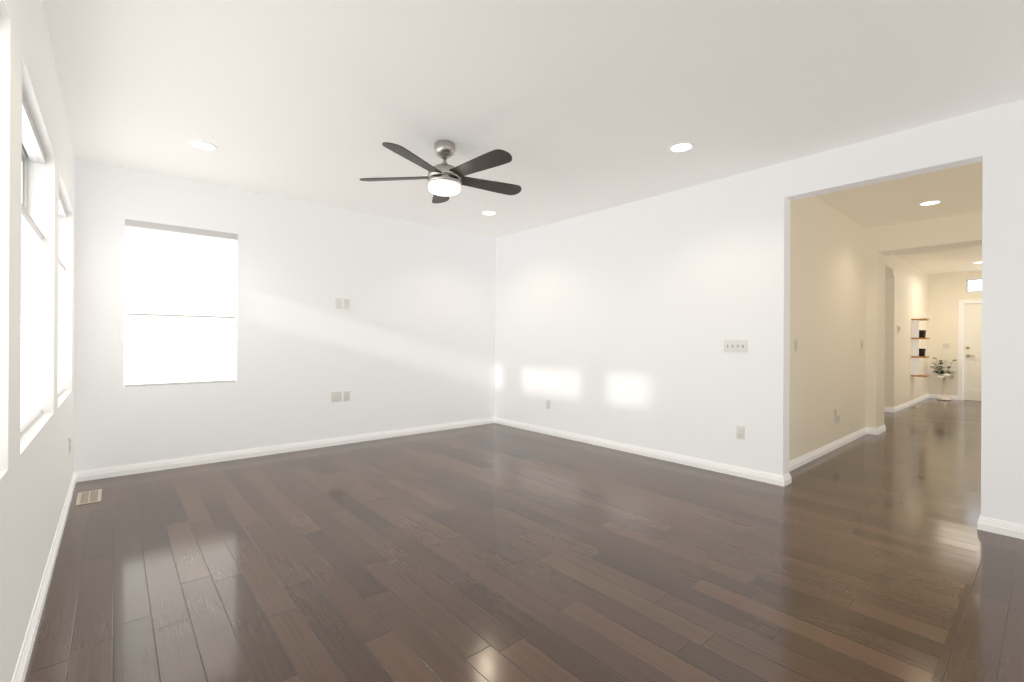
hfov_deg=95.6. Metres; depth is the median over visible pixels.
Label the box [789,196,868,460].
wall
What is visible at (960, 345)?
door frame
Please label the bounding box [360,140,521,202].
ceiling fan
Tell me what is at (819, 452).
baseboard
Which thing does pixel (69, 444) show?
electrical outlet
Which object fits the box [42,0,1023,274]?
ceiling
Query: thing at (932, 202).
recessed light
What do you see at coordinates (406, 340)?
wall
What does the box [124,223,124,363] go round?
window
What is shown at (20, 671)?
baseboard
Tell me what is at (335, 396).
wall plate
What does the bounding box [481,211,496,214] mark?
recessed light
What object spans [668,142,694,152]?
recessed light
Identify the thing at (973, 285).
transom
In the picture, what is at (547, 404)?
electrical outlet
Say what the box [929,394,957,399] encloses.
baseboard
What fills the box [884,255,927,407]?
wall
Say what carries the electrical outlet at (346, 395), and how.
attached to the wall at (406, 340)
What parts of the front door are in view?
handle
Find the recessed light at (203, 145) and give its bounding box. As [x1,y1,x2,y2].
[188,140,217,150]
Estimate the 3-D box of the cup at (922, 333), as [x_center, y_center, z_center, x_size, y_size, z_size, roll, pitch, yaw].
[8.032,-0.138,9.113,0.156,0.147,0.156,0,0,-41]
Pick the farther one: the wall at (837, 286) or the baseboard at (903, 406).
the baseboard at (903, 406)
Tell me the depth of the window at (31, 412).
2.24 m
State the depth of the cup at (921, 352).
9.02 m
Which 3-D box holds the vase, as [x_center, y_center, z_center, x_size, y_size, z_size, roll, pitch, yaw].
[9.269,0.808,9.947,0.426,0.908,0.507,0,0,-41]
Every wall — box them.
[0,0,74,681]
[74,158,495,471]
[495,99,1023,524]
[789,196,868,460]
[869,212,981,427]
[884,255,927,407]
[928,270,981,395]
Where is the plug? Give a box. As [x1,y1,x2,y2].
[835,415,839,422]
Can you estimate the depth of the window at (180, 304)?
4.42 m
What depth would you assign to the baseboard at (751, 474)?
4.78 m
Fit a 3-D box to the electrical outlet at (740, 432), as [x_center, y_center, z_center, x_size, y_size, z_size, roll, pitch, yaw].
[2.061,0.825,4.186,0.011,0.115,0.070,0,0,-41]
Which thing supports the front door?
in the wall at (947, 292)
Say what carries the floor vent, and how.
in the floor
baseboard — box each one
[12,471,79,681]
[80,417,495,481]
[496,417,787,486]
[788,427,871,476]
[872,425,885,434]
[884,407,892,411]
[893,394,928,412]
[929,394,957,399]
[977,514,1023,538]
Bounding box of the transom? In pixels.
[966,278,981,291]
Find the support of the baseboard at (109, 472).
attached to the wall at (406, 340)
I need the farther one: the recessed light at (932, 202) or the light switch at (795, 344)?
the recessed light at (932, 202)
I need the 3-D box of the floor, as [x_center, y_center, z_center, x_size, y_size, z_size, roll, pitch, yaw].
[4.335,1.287,5.305,14.400,0.100,8.790,0,0,-41]
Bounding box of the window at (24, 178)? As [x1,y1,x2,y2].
[22,143,27,211]
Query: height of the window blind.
1.414 m
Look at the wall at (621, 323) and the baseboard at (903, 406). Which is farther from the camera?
the baseboard at (903, 406)
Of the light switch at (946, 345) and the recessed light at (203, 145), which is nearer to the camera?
the recessed light at (203, 145)
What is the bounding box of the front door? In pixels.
[963,303,981,400]
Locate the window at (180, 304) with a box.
[124,219,236,386]
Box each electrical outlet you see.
[69,436,70,452]
[546,400,549,408]
[736,426,744,438]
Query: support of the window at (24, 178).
in the wall at (36, 466)
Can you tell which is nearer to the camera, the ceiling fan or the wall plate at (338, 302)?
the ceiling fan
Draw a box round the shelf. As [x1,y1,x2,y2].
[911,318,929,376]
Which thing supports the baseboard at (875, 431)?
attached to the wall at (960, 231)
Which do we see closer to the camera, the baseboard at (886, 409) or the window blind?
the window blind
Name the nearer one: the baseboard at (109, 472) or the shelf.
the baseboard at (109, 472)
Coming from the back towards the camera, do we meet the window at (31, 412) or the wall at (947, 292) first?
the wall at (947, 292)
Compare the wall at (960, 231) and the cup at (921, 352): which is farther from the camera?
the cup at (921, 352)
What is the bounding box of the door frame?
[958,300,981,399]
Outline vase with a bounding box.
[929,357,956,400]
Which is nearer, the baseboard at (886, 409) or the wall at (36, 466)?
the wall at (36, 466)
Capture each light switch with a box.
[794,339,797,350]
[943,343,949,347]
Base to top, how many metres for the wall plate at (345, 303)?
0.115 m
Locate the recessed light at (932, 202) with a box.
[918,200,941,205]
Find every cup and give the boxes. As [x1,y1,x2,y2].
[919,330,925,337]
[919,349,925,355]
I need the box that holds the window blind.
[58,193,66,396]
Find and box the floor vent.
[75,489,101,505]
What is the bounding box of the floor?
[24,398,1023,681]
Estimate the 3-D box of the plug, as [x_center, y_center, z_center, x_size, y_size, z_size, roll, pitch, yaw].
[3.721,0.891,5.301,0.060,0.085,0.028,0,0,-41]
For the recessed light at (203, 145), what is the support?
in the ceiling
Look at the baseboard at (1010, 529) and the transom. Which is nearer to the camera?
the baseboard at (1010, 529)
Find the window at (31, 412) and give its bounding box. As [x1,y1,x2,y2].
[20,92,45,436]

